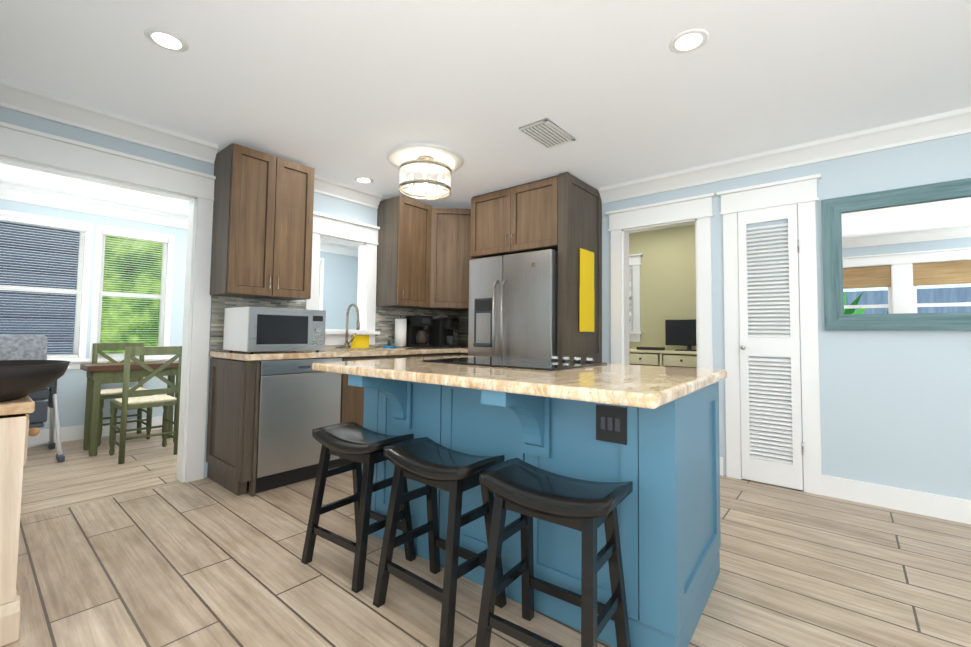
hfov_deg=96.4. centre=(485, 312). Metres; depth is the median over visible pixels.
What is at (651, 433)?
kitchen island
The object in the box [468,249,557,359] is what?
fridge
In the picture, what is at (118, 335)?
window blind
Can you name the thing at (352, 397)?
base cabinet
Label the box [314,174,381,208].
crown molding
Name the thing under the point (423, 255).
upper cabinet
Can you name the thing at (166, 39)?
recessed light
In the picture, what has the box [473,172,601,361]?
panel
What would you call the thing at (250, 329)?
microwave
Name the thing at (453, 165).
chandelier
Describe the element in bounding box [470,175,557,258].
upper cabinet
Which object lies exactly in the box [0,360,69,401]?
bowl
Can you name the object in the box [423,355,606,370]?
cooktop
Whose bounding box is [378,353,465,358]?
base cabinet
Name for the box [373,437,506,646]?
stool
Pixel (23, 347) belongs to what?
chair
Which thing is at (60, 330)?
window blind
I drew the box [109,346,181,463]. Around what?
chair
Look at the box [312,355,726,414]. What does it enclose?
island countertop
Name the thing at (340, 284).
wall
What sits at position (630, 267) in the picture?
window blind
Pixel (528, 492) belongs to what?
stool
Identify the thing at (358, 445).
stool
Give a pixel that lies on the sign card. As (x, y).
(360, 341)
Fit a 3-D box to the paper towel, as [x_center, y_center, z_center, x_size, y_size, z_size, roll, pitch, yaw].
[-0.855,0.173,4.373,0.150,0.353,0.150,-2,-3,40]
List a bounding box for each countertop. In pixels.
[209,346,467,360]
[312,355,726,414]
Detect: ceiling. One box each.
[0,0,970,208]
[0,163,358,247]
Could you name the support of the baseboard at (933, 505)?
attached to the wall
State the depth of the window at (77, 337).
4.24 m
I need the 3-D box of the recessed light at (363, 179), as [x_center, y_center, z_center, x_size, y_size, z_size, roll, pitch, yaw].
[-1.096,-1.192,3.909,0.170,0.006,0.170,-2,-3,40]
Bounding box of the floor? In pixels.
[2,427,970,646]
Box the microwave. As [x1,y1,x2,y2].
[223,306,325,352]
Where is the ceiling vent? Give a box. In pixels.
[519,118,575,147]
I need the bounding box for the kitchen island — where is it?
[321,371,720,646]
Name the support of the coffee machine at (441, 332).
on the countertop at (325, 353)
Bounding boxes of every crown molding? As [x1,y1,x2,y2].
[0,78,217,163]
[0,182,358,256]
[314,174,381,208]
[599,107,970,203]
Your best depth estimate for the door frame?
3.16 m
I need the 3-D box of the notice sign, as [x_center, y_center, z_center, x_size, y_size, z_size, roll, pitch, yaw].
[0.896,-0.194,3.830,0.004,0.720,0.280,-2,-3,40]
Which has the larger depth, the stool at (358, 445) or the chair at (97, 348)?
the chair at (97, 348)
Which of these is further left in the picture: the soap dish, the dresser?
the soap dish
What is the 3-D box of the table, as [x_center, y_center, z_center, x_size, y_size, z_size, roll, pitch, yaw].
[-3.233,0.845,4.014,0.380,0.760,0.740,-2,-3,40]
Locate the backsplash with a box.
[209,296,467,350]
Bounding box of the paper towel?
[394,313,407,347]
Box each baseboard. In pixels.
[28,415,173,444]
[822,475,970,523]
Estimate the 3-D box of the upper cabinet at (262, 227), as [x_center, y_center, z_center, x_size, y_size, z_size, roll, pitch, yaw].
[-1.694,-0.646,3.341,0.383,1.055,0.610,-2,-3,40]
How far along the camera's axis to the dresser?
4.95 m
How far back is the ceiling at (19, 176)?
3.99 m
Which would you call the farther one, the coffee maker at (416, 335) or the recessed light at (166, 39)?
the coffee maker at (416, 335)
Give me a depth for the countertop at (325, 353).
3.32 m
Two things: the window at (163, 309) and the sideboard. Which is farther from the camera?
the window at (163, 309)
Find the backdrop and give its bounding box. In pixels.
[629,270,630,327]
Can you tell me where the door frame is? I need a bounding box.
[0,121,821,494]
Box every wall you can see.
[0,106,457,477]
[0,199,357,429]
[357,133,970,499]
[629,224,696,349]
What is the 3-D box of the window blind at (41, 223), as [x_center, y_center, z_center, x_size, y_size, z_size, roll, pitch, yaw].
[-4.198,-0.221,3.968,0.028,1.270,0.750,-2,-3,40]
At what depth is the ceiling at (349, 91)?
2.30 m
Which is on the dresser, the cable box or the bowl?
the cable box
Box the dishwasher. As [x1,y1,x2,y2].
[255,357,341,492]
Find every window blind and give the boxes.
[0,215,84,357]
[0,220,79,353]
[97,230,167,356]
[100,235,162,352]
[629,266,632,329]
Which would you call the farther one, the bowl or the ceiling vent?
the ceiling vent
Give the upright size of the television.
0.359 m
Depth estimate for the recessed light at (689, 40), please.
2.00 m
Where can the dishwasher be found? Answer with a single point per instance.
(299, 400)
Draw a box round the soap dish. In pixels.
[382,340,395,347]
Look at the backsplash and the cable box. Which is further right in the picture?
the cable box
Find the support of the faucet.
on the countertop at (325, 353)
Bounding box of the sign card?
[351,335,368,347]
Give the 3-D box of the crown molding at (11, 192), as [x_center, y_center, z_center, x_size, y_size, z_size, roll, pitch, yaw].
[-3.196,-1.002,5.099,0.084,0.128,3.990,-2,-3,40]
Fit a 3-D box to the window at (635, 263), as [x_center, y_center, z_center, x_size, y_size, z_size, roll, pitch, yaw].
[1.714,-0.183,5.807,0.810,1.122,0.180,-2,-3,40]
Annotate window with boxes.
[0,214,87,359]
[95,228,169,357]
[629,253,642,341]
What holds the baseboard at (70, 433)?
attached to the wall
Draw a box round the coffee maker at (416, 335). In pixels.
[406,315,432,347]
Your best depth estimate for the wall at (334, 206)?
3.00 m
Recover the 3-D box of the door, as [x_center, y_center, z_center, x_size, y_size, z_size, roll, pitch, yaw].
[2.069,0.228,3.169,0.381,2.020,0.086,-2,-3,40]
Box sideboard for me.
[0,395,39,646]
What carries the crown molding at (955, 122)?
attached to the wall at (895, 408)
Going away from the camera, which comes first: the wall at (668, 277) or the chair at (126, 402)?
the chair at (126, 402)
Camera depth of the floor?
1.95 m
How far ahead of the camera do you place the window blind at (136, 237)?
4.55 m
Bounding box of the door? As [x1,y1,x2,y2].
[738,204,803,489]
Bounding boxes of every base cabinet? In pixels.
[334,374,363,467]
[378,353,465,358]
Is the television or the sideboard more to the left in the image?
the sideboard
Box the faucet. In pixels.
[343,304,359,347]
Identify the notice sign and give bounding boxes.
[579,248,593,331]
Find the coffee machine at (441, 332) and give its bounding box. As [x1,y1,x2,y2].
[429,317,459,346]
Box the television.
[665,319,696,350]
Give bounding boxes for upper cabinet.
[210,143,314,300]
[376,196,472,311]
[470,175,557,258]
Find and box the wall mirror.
[821,178,970,330]
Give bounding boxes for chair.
[0,335,68,461]
[92,343,151,445]
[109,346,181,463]
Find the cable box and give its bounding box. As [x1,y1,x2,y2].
[637,347,664,349]
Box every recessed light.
[144,28,188,51]
[354,177,372,182]
[669,29,708,52]
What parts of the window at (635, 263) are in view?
bedroom window sash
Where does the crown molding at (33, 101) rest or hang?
attached to the wall at (334, 206)
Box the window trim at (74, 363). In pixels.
[0,209,323,369]
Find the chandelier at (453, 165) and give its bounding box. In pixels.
[387,143,463,199]
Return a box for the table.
[80,360,178,455]
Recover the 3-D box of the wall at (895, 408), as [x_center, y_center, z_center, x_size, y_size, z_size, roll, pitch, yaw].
[1.569,0.050,3.737,9.340,2.440,0.120,-2,-3,40]
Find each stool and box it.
[301,422,415,592]
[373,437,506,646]
[475,457,632,646]
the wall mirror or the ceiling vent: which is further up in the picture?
the ceiling vent
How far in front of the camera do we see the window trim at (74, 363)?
4.30 m
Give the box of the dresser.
[629,349,696,367]

